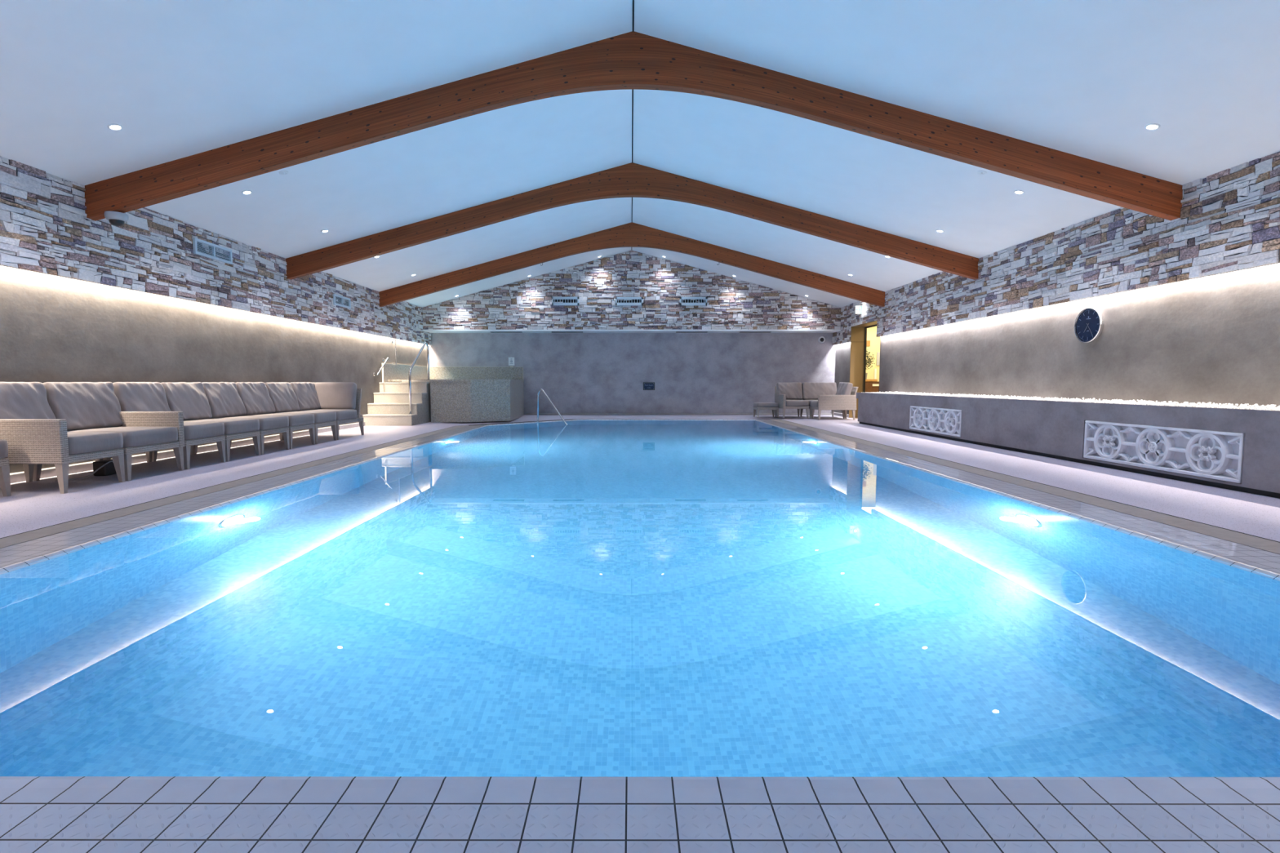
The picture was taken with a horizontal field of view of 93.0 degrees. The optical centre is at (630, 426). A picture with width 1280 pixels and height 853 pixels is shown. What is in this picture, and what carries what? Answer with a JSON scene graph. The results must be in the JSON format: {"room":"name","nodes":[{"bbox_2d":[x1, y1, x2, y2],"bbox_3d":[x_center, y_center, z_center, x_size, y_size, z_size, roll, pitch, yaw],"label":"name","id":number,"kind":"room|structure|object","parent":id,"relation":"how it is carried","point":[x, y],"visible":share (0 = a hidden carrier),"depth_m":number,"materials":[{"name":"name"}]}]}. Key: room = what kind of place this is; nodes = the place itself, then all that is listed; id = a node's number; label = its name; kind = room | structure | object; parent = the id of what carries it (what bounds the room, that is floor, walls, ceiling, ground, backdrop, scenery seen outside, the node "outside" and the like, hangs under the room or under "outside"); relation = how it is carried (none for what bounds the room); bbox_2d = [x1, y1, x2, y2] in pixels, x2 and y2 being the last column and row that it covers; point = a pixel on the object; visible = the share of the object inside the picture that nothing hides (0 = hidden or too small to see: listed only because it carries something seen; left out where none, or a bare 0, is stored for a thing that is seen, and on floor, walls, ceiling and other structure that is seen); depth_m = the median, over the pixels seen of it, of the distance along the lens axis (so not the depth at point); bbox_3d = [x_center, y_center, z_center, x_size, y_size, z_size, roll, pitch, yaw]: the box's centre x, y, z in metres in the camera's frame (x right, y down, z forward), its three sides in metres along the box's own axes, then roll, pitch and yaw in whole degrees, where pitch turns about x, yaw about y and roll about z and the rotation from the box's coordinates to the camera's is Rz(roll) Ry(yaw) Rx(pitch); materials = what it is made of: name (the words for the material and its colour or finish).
{"room":"spa","nodes":[
{"label":"spa","id":0,"kind":"room"},
{"bbox_2d":[0,155,431,473],"bbox_3d":[-5.658,-1.127,6.915,0.259,3.150,20.352,0,4,0],"label":"wall","id":1,"kind":"structure","parent":0,"point":[82,299],"depth_m":7.21,"materials":[{"name":"paint"}]},
{"bbox_2d":[9,422,364,483],"bbox_3d":[-5.596,0.480,5.302,0.085,0.078,16.900,0,4,0],"label":"baseboard","id":2,"kind":"structure","parent":1,"relation":"attached to","point":[86,466],"depth_m":7.23,"materials":[{"name":"stone"}]},
{"bbox_2d":[192,237,232,264],"bbox_3d":[-5.537,-2.322,8.057,0.041,0.200,0.720,0,4,0],"label":"air vent","id":3,"kind":"object","parent":1,"relation":"in","point":[197,248],"visible":1,"depth_m":8.02,"materials":[{"name":"metal"}]},
{"bbox_2d":[332,293,351,308],"bbox_3d":[-5.535,-2.398,11.641,0.041,0.200,0.660,0,4,0],"label":"air vent","id":4,"kind":"object","parent":1,"relation":"in","point":[340,303],"visible":1,"depth_m":11.60,"materials":[{"name":"metal"}]},
{"bbox_2d":[373,357,388,375],"bbox_3d":[-5.582,-1.340,13.583,0.104,0.425,0.639,0,4,0],"label":"grab bar","id":5,"kind":"object","parent":1,"relation":"attached to","point":[387,358],"visible":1,"depth_m":13.56,"materials":[{"name":"metal"}]},
{"bbox_2d":[391,339,396,366],"bbox_3d":[-5.588,-1.745,14.366,0.090,0.630,0.072,0,4,0],"label":"grab bar","id":6,"kind":"object","parent":1,"relation":"attached to","point":[395,364],"visible":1,"depth_m":14.36,"materials":[{"name":"metal"}]},
{"bbox_2d":[382,363,524,414],"bbox_3d":[-4.314,-0.879,15.390,2.635,1.334,3.180,0,4,0],"label":"trim","id":7,"kind":"structure","parent":1,"relation":"attached to","point":[391,371],"depth_m":16.91,"materials":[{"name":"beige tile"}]},
{"bbox_2d":[422,250,840,414],"bbox_3d":[0.035,-2.502,16.600,11.630,4.497,0.826,0,4,0],"label":"wall","id":8,"kind":"structure","parent":0,"point":[579,372],"depth_m":16.87,"materials":[{"name":"paint"}]},
{"bbox_2d":[489,331,521,332],"bbox_3d":[-3.381,-2.572,16.550,0.850,0.008,0.180,0,4,0],"label":"air vent","id":9,"kind":"object","parent":8,"relation":"attached to","point":[490,331],"visible":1,"depth_m":16.46,"materials":[{"name":"grey metal"}]},
{"bbox_2d":[508,357,514,367],"bbox_3d":[-3.310,-1.787,16.892,0.168,0.278,0.050,0,4,0],"label":"control panel","id":10,"kind":"object","parent":8,"relation":"attached to","point":[511,360],"visible":1,"depth_m":16.88,"materials":[{"name":"white paint"}]},
{"bbox_2d":[551,297,578,305],"bbox_3d":[-1.726,-3.329,16.128,0.720,0.225,0.070,0,4,0],"label":"air vent","id":11,"kind":"object","parent":8,"relation":"in","point":[566,300],"visible":1,"depth_m":16.10,"materials":[{"name":"metal"}]},
{"bbox_2d":[551,331,582,332],"bbox_3d":[-1.720,-2.572,16.549,0.850,0.008,0.180,0,4,0],"label":"air vent","id":12,"kind":"object","parent":8,"relation":"attached to","point":[551,331],"visible":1,"depth_m":16.46,"materials":[{"name":"grey metal"}]},
{"bbox_2d":[615,297,643,305],"bbox_3d":[-0.033,-3.329,16.127,0.725,0.225,0.070,0,4,0],"label":"air vent","id":13,"kind":"object","parent":8,"relation":"in","point":[634,300],"visible":1,"depth_m":16.10,"materials":[{"name":"metal"}]},
{"bbox_2d":[422,329,840,333],"bbox_3d":[0.035,-2.593,16.523,11.160,0.040,0.665,0,4,0],"label":"trim","id":14,"kind":"structure","parent":8,"relation":"attached to","point":[426,331],"depth_m":16.21,"materials":[{"name":"white paint"}]},
{"bbox_2d":[643,382,654,390],"bbox_3d":[0.517,-1.125,16.949,0.326,0.216,0.027,0,4,0],"label":"sign","id":15,"kind":"object","parent":8,"relation":"attached to","point":[646,385],"visible":1,"depth_m":16.94,"materials":[{"name":"grey metal"}]},
{"bbox_2d":[525,413,831,414],"bbox_3d":[1.392,-0.348,16.983,8.615,0.045,0.070,0,4,0],"label":"baseboard","id":16,"kind":"structure","parent":8,"relation":"attached to","point":[526,413],"depth_m":16.95,"materials":[{"name":"stone"}]},
{"bbox_2d":[675,331,707,332],"bbox_3d":[1.669,-2.572,16.546,0.850,0.008,0.180,0,4,0],"label":"air vent","id":17,"kind":"object","parent":8,"relation":"attached to","point":[676,331],"visible":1,"depth_m":16.46,"materials":[{"name":"grey metal"}]},
{"bbox_2d":[680,297,706,305],"bbox_3d":[1.673,-3.329,16.126,0.722,0.225,0.070,0,4,0],"label":"air vent","id":18,"kind":"object","parent":8,"relation":"in","point":[687,301],"visible":1,"depth_m":16.09,"materials":[{"name":"metal"}]},
{"bbox_2d":[740,331,771,332],"bbox_3d":[3.400,-2.572,16.545,0.850,0.008,0.180,0,4,0],"label":"air vent","id":19,"kind":"object","parent":8,"relation":"attached to","point":[740,331],"visible":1,"depth_m":16.46,"materials":[{"name":"grey metal"}]},
{"bbox_2d":[817,336,825,342],"bbox_3d":[5.310,-2.405,16.832,0.184,0.184,0.070,0,4,0],"label":"wall speaker","id":20,"kind":"object","parent":8,"relation":"attached to","point":[821,340],"visible":1,"depth_m":16.82,"materials":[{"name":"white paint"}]},
{"bbox_2d":[0,0,1279,307],"bbox_3d":[0.027,-3.267,6.632,11.530,1.673,20.300,0,4,0],"label":"ceiling","id":21,"kind":"structure","parent":0,"point":[181,78],"depth_m":5.71,"materials":[{"name":"paint"}]},
{"bbox_2d":[106,123,123,130],"bbox_3d":[-4.563,-2.653,5.376,0.108,0.036,0.110,0,4,0],"label":"recessed light","id":22,"kind":"object","parent":21,"relation":"in","point":[115,126],"visible":1,"depth_m":5.37,"materials":[{"name":"white paint"}]},
{"bbox_2d":[241,190,252,194],"bbox_3d":[-4.562,-2.787,7.221,0.108,0.036,0.110,0,4,0],"label":"recessed light","id":23,"kind":"object","parent":21,"relation":"in","point":[245,192],"visible":1,"depth_m":7.21,"materials":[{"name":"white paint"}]},
{"bbox_2d":[279,170,288,174],"bbox_3d":[-3.992,-2.922,6.990,0.099,0.037,0.100,0,4,0],"label":"ceiling sensor","id":24,"kind":"object","parent":21,"relation":"attached to","point":[282,172],"visible":1,"depth_m":6.98,"materials":[{"name":"white paint"}]},
{"bbox_2d":[378,222,884,306],"bbox_3d":[0.032,-3.561,13.383,11.160,1.829,0.110,0,4,0],"label":"roof beam","id":25,"kind":"structure","parent":21,"relation":"attached to","point":[631,234],"depth_m":13.33,"materials":[{"name":"brown wood"}]},
{"bbox_2d":[285,162,978,279],"bbox_3d":[0.030,-3.300,9.783,11.160,1.829,0.110,0,4,0],"label":"roof beam","id":26,"kind":"structure","parent":21,"relation":"attached to","point":[630,180],"depth_m":9.73,"materials":[{"name":"brown wood"}]},
{"bbox_2d":[631,0,634,222],"bbox_3d":[0.027,-3.960,6.301,0.016,0.012,19.540,0,4,0],"label":"trim","id":27,"kind":"structure","parent":21,"relation":"attached to","point":[633,0],"depth_m":7.76,"materials":[{"name":"white paint"}]},
{"bbox_2d":[84,31,1182,221],"bbox_3d":[0.027,-3.039,6.172,11.160,1.829,0.110,0,4,0],"label":"roof beam","id":28,"kind":"structure","parent":21,"relation":"attached to","point":[631,60],"depth_m":6.12,"materials":[{"name":"brown wood"}]},
{"bbox_2d":[103,210,128,226],"bbox_3d":[-5.372,-2.139,6.266,0.334,0.141,0.196,0,4,0],"label":"security camera","id":29,"kind":"object","parent":28,"relation":"attached to","point":[115,218],"visible":0.93,"depth_m":6.22,"materials":[{"name":"grey plastic"}]},
{"bbox_2d":[935,229,943,232],"bbox_3d":[4.619,-2.920,9.060,0.108,0.036,0.110,0,4,0],"label":"recessed light","id":30,"kind":"object","parent":21,"relation":"in","point":[936,230],"visible":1,"depth_m":9.05,"materials":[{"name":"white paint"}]},
{"bbox_2d":[977,170,986,174],"bbox_3d":[4.047,-2.922,6.985,0.099,0.037,0.100,0,4,0],"label":"ceiling sensor","id":31,"kind":"object","parent":21,"relation":"attached to","point":[980,172],"visible":1,"depth_m":6.97,"materials":[{"name":"white paint"}]},
{"bbox_2d":[1013,190,1024,194],"bbox_3d":[4.618,-2.786,7.215,0.108,0.036,0.110,0,4,0],"label":"recessed light","id":32,"kind":"object","parent":21,"relation":"in","point":[1017,192],"visible":1,"depth_m":7.21,"materials":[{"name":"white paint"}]},
{"bbox_2d":[1144,123,1159,129],"bbox_3d":[4.616,-2.653,5.369,0.108,0.036,0.110,0,4,0],"label":"recessed light","id":33,"kind":"object","parent":21,"relation":"in","point":[1151,126],"visible":1,"depth_m":5.36,"materials":[{"name":"white paint"}]},
{"bbox_2d":[0,414,1279,542],"bbox_3d":[0.028,0.415,6.948,11.330,0.030,20.200,0,4,0],"label":"floor","id":34,"kind":"structure","parent":0,"point":[33,505],"depth_m":5.82,"materials":[{"name":"tile"}]},
{"bbox_2d":[0,439,11,496],"bbox_3d":[-5.201,0.344,4.535,0.570,0.459,0.574,0,4,0],"label":"footstool","id":35,"kind":"object","parent":34,"relation":"on","point":[5,481],"visible":1,"depth_m":4.79,"materials":[{"name":"wicker"}]},
{"bbox_2d":[0,439,8,458],"bbox_3d":[-5.201,0.195,4.525,0.570,0.159,0.566,0,4,0],"label":"seat cushion","id":36,"kind":"object","parent":35,"relation":"on","point":[3,443],"depth_m":4.77,"materials":[{"name":"grey fabric"}]},
{"bbox_2d":[0,382,124,493],"bbox_3d":[-5.058,0.072,5.191,0.953,0.908,0.617,0,4,0],"label":"sofa section","id":37,"kind":"object","parent":34,"relation":"on","point":[33,435],"visible":0.98,"depth_m":5.03,"materials":[{"name":"fabric"}]},
{"bbox_2d":[0,382,55,418],"bbox_3d":[-5.281,-0.146,5.179,0.275,0.470,0.605,0,4,0],"label":"cushion","id":38,"kind":"object","parent":37,"relation":"on","point":[18,400],"depth_m":5.23,"materials":[{"name":"grey fabric"}]},
{"bbox_2d":[66,431,123,454],"bbox_3d":[-4.921,0.143,5.231,0.670,0.159,0.539,0,4,0],"label":"seat cushion","id":39,"kind":"object","parent":37,"relation":"on","point":[77,442],"depth_m":5.23,"materials":[{"name":"grey fabric"}]},
{"bbox_2d":[55,458,116,481],"bbox_3d":[-5.116,0.408,5.824,0.179,0.146,0.652,0,4,4],"label":"box","id":40,"kind":"object","parent":34,"relation":"on","point":[101,468],"visible":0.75,"depth_m":5.85,"materials":[{"name":"black plastic"}]},
{"bbox_2d":[32,382,184,480],"bbox_3d":[-5.058,0.022,5.877,0.953,0.908,0.717,0,4,0],"label":"sofa section","id":41,"kind":"object","parent":34,"relation":"on","point":[86,406],"visible":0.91,"depth_m":5.87,"materials":[{"name":"fabric"}]},
{"bbox_2d":[42,382,123,431],"bbox_3d":[-5.277,-0.195,5.857,0.289,0.472,0.705,0,4,0],"label":"cushion","id":42,"kind":"object","parent":41,"relation":"on","point":[85,406],"depth_m":5.80,"materials":[{"name":"grey fabric"}]},
{"bbox_2d":[66,426,177,447],"bbox_3d":[-4.920,0.099,5.847,0.670,0.159,0.639,0,4,0],"label":"seat cushion","id":43,"kind":"object","parent":41,"relation":"on","point":[133,437],"depth_m":5.79,"materials":[{"name":"grey fabric"}]},
{"bbox_2d":[102,382,226,469],"bbox_3d":[-5.059,-0.028,6.566,0.949,0.908,0.609,0,4,0],"label":"sofa section","id":44,"kind":"object","parent":34,"relation":"on","point":[131,396],"visible":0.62,"depth_m":6.50,"materials":[{"name":"fabric"}]},
{"bbox_2d":[112,382,170,411],"bbox_3d":[-5.274,-0.246,6.551,0.279,0.471,0.605,0,4,0],"label":"cushion","id":45,"kind":"object","parent":44,"relation":"on","point":[131,396],"depth_m":6.47,"materials":[{"name":"grey fabric"}]},
{"bbox_2d":[183,422,224,439],"bbox_3d":[-4.920,0.047,6.572,0.670,0.159,0.601,0,4,0],"label":"seat cushion","id":46,"kind":"object","parent":44,"relation":"on","point":[193,430],"depth_m":6.56,"materials":[{"name":"grey fabric"}]},
{"bbox_2d":[151,382,260,462],"bbox_3d":[-5.059,-0.074,7.205,0.949,0.908,0.629,0,4,0],"label":"sofa section","id":47,"kind":"object","parent":34,"relation":"on","point":[190,398],"visible":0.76,"depth_m":7.15,"materials":[{"name":"fabric"}]},
{"bbox_2d":[160,382,212,420],"bbox_3d":[-5.278,-0.292,7.189,0.274,0.470,0.625,0,4,0],"label":"cushion","id":48,"kind":"object","parent":47,"relation":"on","point":[190,398],"depth_m":7.15,"materials":[{"name":"grey fabric"}]},
{"bbox_2d":[183,418,259,435],"bbox_3d":[-4.919,0.000,7.210,0.670,0.160,0.621,0,4,0],"label":"seat cushion","id":49,"kind":"object","parent":47,"relation":"on","point":[232,426],"depth_m":7.18,"materials":[{"name":"grey fabric"}]},
{"bbox_2d":[192,382,289,454],"bbox_3d":[-5.058,-0.121,7.850,0.949,0.909,0.624,0,4,0],"label":"sofa section","id":50,"kind":"object","parent":34,"relation":"on","point":[224,401],"visible":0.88,"depth_m":7.78,"materials":[{"name":"fabric"}]},
{"bbox_2d":[202,382,246,418],"bbox_3d":[-5.280,-0.339,7.835,0.275,0.472,0.620,0,4,0],"label":"cushion","id":51,"kind":"object","parent":50,"relation":"on","point":[224,401],"depth_m":7.77,"materials":[{"name":"grey fabric"}]},
{"bbox_2d":[213,415,288,430],"bbox_3d":[-4.919,-0.046,7.856,0.670,0.159,0.616,0,4,0],"label":"seat cushion","id":52,"kind":"object","parent":50,"relation":"on","point":[277,422],"depth_m":7.80,"materials":[{"name":"grey fabric"}]},
{"bbox_2d":[230,382,315,448],"bbox_3d":[-5.058,-0.168,8.504,0.949,0.909,0.644,0,4,0],"label":"sofa section","id":53,"kind":"object","parent":34,"relation":"on","point":[256,400],"visible":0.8,"depth_m":8.44,"materials":[{"name":"fabric"}]},
{"bbox_2d":[235,382,275,416],"bbox_3d":[-5.277,-0.387,8.488,0.288,0.472,0.640,0,4,0],"label":"cushion","id":54,"kind":"object","parent":53,"relation":"on","point":[256,400],"depth_m":8.42,"materials":[{"name":"grey fabric"}]},
{"bbox_2d":[250,413,314,426],"bbox_3d":[-4.918,-0.094,8.509,0.670,0.159,0.636,0,4,0],"label":"seat cushion","id":55,"kind":"object","parent":53,"relation":"on","point":[295,420],"depth_m":8.48,"materials":[{"name":"grey fabric"}]},
{"bbox_2d":[264,382,337,444],"bbox_3d":[-5.058,-0.215,9.162,0.949,0.908,0.634,0,4,0],"label":"sofa section","id":56,"kind":"object","parent":34,"relation":"on","point":[282,395],"visible":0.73,"depth_m":9.10,"materials":[{"name":"fabric"}]},
{"bbox_2d":[264,382,299,413],"bbox_3d":[-5.277,-0.433,9.146,0.284,0.469,0.630,0,4,0],"label":"cushion","id":57,"kind":"object","parent":56,"relation":"on","point":[282,395],"depth_m":9.08,"materials":[{"name":"grey fabric"}]},
{"bbox_2d":[279,411,336,422],"bbox_3d":[-4.918,-0.141,9.167,0.670,0.159,0.626,0,4,0],"label":"seat cushion","id":58,"kind":"object","parent":56,"relation":"on","point":[319,416],"depth_m":9.12,"materials":[{"name":"grey fabric"}]},
{"bbox_2d":[283,382,364,439],"bbox_3d":[-5.057,-0.274,9.970,0.949,0.910,0.944,0,4,0],"label":"sofa section","id":59,"kind":"object","parent":34,"relation":"on","point":[344,398],"visible":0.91,"depth_m":10.07,"materials":[{"name":"fabric"}]},
{"bbox_2d":[289,382,319,411],"bbox_3d":[-5.275,-0.484,9.850,0.283,0.473,0.730,0,4,0],"label":"cushion","id":60,"kind":"object","parent":59,"relation":"on","point":[308,393],"depth_m":9.77,"materials":[{"name":"grey fabric"}]},
{"bbox_2d":[299,408,356,420],"bbox_3d":[-4.917,-0.190,9.847,0.670,0.159,0.678,0,4,0],"label":"seat cushion","id":61,"kind":"object","parent":59,"relation":"on","point":[341,414],"depth_m":9.78,"materials":[{"name":"grey fabric"}]},
{"bbox_2d":[314,382,356,409],"bbox_3d":[-4.950,-0.509,10.163,0.690,0.461,0.231,0,4,0],"label":"cushion","id":62,"kind":"object","parent":59,"relation":"on","point":[329,395],"depth_m":10.08,"materials":[{"name":"grey fabric"}]},
{"bbox_2d":[363,382,431,426],"bbox_3d":[-5.099,-0.517,13.347,1.062,0.906,1.389,0,4,0],"label":"steps","id":63,"kind":"structure","parent":34,"relation":"on","point":[390,406],"depth_m":13.29,"materials":[{"name":"stone"}]},
{"bbox_2d":[408,342,429,414],"bbox_3d":[-4.693,-1.104,13.499,0.080,1.604,1.300,0,4,0],"label":"handrail","id":64,"kind":"object","parent":63,"relation":"on","point":[424,343],"visible":0.91,"depth_m":13.17,"materials":[{"name":"metal"}]},
{"bbox_2d":[387,379,524,422],"bbox_3d":[-4.219,-0.695,15.338,2.821,0.975,3.301,0,4,0],"label":"hot tub","id":65,"kind":"object","parent":34,"relation":"on","point":[451,400],"visible":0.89,"depth_m":13.87,"materials":[{"name":"beige tile"}]},
{"bbox_2d":[401,380,430,382],"bbox_3d":[-4.927,-1.062,14.124,0.680,0.069,0.280,0,4,0],"label":"block","id":66,"kind":"object","parent":65,"relation":"on","point":[402,380],"visible":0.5,"depth_m":13.98,"materials":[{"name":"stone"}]},
{"bbox_2d":[0,419,1279,852],"bbox_3d":[0.016,1.085,8.229,7.575,1.489,14.702,0,4,0],"label":"swimming pool","id":67,"kind":"object","parent":34,"relation":"in","point":[38,814],"visible":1,"depth_m":1.35,"materials":[{"name":"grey tile"}]},
{"bbox_2d":[536,388,567,424],"bbox_3d":[-1.779,-0.390,14.035,1.245,0.969,0.080,4,6,43],"label":"pool handrail","id":68,"kind":"object","parent":67,"relation":"attached to","point":[540,389],"visible":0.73,"depth_m":14.20,"materials":[{"name":"metal"}]},
{"bbox_2d":[0,420,1279,777],"bbox_3d":[-0.002,1.084,8.474,6.288,1.495,13.960,0,4,0],"label":"water","id":69,"kind":"object","parent":67,"relation":"in","point":[576,598],"visible":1,"depth_m":2.36,"materials":[{"name":"blue liquid"}]},
{"bbox_2d":[752,402,778,417],"bbox_3d":[3.521,-0.432,15.809,0.559,0.383,0.580,0,4,0],"label":"footstool","id":70,"kind":"object","parent":34,"relation":"on","point":[757,406],"visible":1,"depth_m":15.53,"materials":[{"name":"fabric"}]},
{"bbox_2d":[753,402,778,407],"bbox_3d":[3.521,-0.564,15.800,0.551,0.120,0.580,0,4,0],"label":"seat cushion","id":71,"kind":"object","parent":70,"relation":"on","point":[755,404],"depth_m":15.51,"materials":[{"name":"grey fabric"}]},
{"bbox_2d":[774,382,808,418],"bbox_3d":[4.152,-0.687,15.673,0.657,0.910,0.953,0,4,0],"label":"armchair","id":72,"kind":"object","parent":34,"relation":"on","point":[788,395],"visible":1,"depth_m":15.77,"materials":[{"name":"wicker"}]},
{"bbox_2d":[776,382,802,399],"bbox_3d":[4.157,-0.920,15.879,0.645,0.474,0.278,0,4,0],"label":"cushion","id":73,"kind":"object","parent":72,"relation":"on","point":[793,390],"depth_m":15.80,"materials":[{"name":"grey fabric"}]},
{"bbox_2d":[785,400,808,406],"bbox_3d":[4.187,-0.602,15.541,0.579,0.160,0.670,0,4,0],"label":"seat cushion","id":74,"kind":"object","parent":72,"relation":"on","point":[788,402],"depth_m":15.21,"materials":[{"name":"grey fabric"}]},
{"bbox_2d":[800,382,844,418],"bbox_3d":[4.944,-0.686,15.674,0.884,0.909,0.949,0,4,0],"label":"sofa section","id":75,"kind":"object","parent":34,"relation":"on","point":[811,391],"visible":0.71,"depth_m":15.80,"materials":[{"name":"fabric"}]},
{"bbox_2d":[807,400,817,406],"bbox_3d":[4.944,-0.602,15.540,0.876,0.159,0.670,0,4,0],"label":"seat cushion","id":76,"kind":"object","parent":75,"relation":"on","point":[810,401],"depth_m":15.26,"materials":[{"name":"grey fabric"}]},
{"bbox_2d":[801,382,836,399],"bbox_3d":[4.944,-0.920,15.874,0.880,0.472,0.282,0,4,0],"label":"cushion","id":77,"kind":"object","parent":75,"relation":"on","point":[811,391],"depth_m":15.81,"materials":[{"name":"grey fabric"}]},
{"bbox_2d":[811,382,858,420],"bbox_3d":[4.998,-0.630,14.888,0.953,0.909,0.617,0,4,0],"label":"armchair","id":78,"kind":"object","parent":34,"relation":"on","point":[845,397],"visible":1,"depth_m":14.59,"materials":[{"name":"wicker"}]},
{"bbox_2d":[811,400,817,407],"bbox_3d":[4.860,-0.557,14.929,0.670,0.160,0.539,0,4,0],"label":"seat cushion","id":79,"kind":"object","parent":78,"relation":"on","point":[814,403],"depth_m":14.93,"materials":[{"name":"grey fabric"}]},
{"bbox_2d":[835,382,853,395],"bbox_3d":[5.214,-0.848,14.876,0.272,0.471,0.605,0,4,0],"label":"cushion","id":80,"kind":"object","parent":78,"relation":"on","point":[843,388],"depth_m":14.69,"materials":[{"name":"grey fabric"}]},
{"bbox_2d":[856,392,1279,498],"bbox_3d":[5.358,0.184,5.203,0.666,0.682,16.760,0,4,0],"label":"wall","id":81,"kind":"structure","parent":34,"relation":"on","point":[1055,429],"depth_m":6.95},
{"bbox_2d":[909,405,961,437],"bbox_3d":[5.062,-0.104,10.085,0.075,0.414,1.690,0,4,0],"label":"carved panel","id":82,"kind":"object","parent":81,"relation":"attached to","point":[932,420],"visible":0.99,"depth_m":10.00,"materials":[{"name":"metal"}]},
{"bbox_2d":[861,391,1279,410],"bbox_3d":[5.362,-0.149,5.061,0.658,0.061,16.525,0,4,0],"label":"pebbles","id":83,"kind":"object","parent":81,"relation":"on","point":[1268,407],"visible":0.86,"depth_m":6.60,"materials":[{"name":"white stone"}]},
{"bbox_2d":[1083,420,1244,483],"bbox_3d":[5.059,0.201,5.859,0.075,0.414,1.735,0,4,0],"label":"carved panel","id":84,"kind":"object","parent":81,"relation":"attached to","point":[1208,454],"visible":1,"depth_m":5.68,"materials":[{"name":"stone"}]},
{"bbox_2d":[831,151,1279,413],"bbox_3d":[5.788,-1.126,6.907,0.408,3.150,20.352,0,4,0],"label":"wall","id":85,"kind":"structure","parent":0,"point":[1189,304],"depth_m":7.04,"materials":[{"name":"paint"}]},
{"bbox_2d":[831,412,848,417],"bbox_3d":[5.657,-0.316,16.316,0.085,0.078,1.400,0,4,0],"label":"baseboard","id":86,"kind":"structure","parent":85,"relation":"attached to","point":[834,413],"depth_m":16.30,"materials":[{"name":"stone"}]},
{"bbox_2d":[854,305,862,314],"bbox_3d":[5.533,-2.828,14.709,0.169,0.230,0.062,0,4,0],"label":"exit sign","id":87,"kind":"object","parent":85,"relation":"attached to","point":[859,310],"visible":1,"depth_m":14.69,"materials":[{"name":"grey plastic"}]},
{"bbox_2d":[848,320,880,417],"bbox_3d":[5.812,-1.334,14.713,0.393,2.340,1.670,0,4,0],"label":"door","id":88,"kind":"structure","parent":85,"relation":"in","point":[864,358],"depth_m":15.45,"materials":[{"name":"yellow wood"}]},
{"bbox_2d":[1074,307,1104,342],"bbox_3d":[5.665,-1.251,7.500,0.055,0.430,0.430,0,4,0],"label":"wall clock","id":89,"kind":"object","parent":85,"relation":"attached to","point":[1089,324],"visible":1,"depth_m":7.48,"materials":[{"name":"metal"}]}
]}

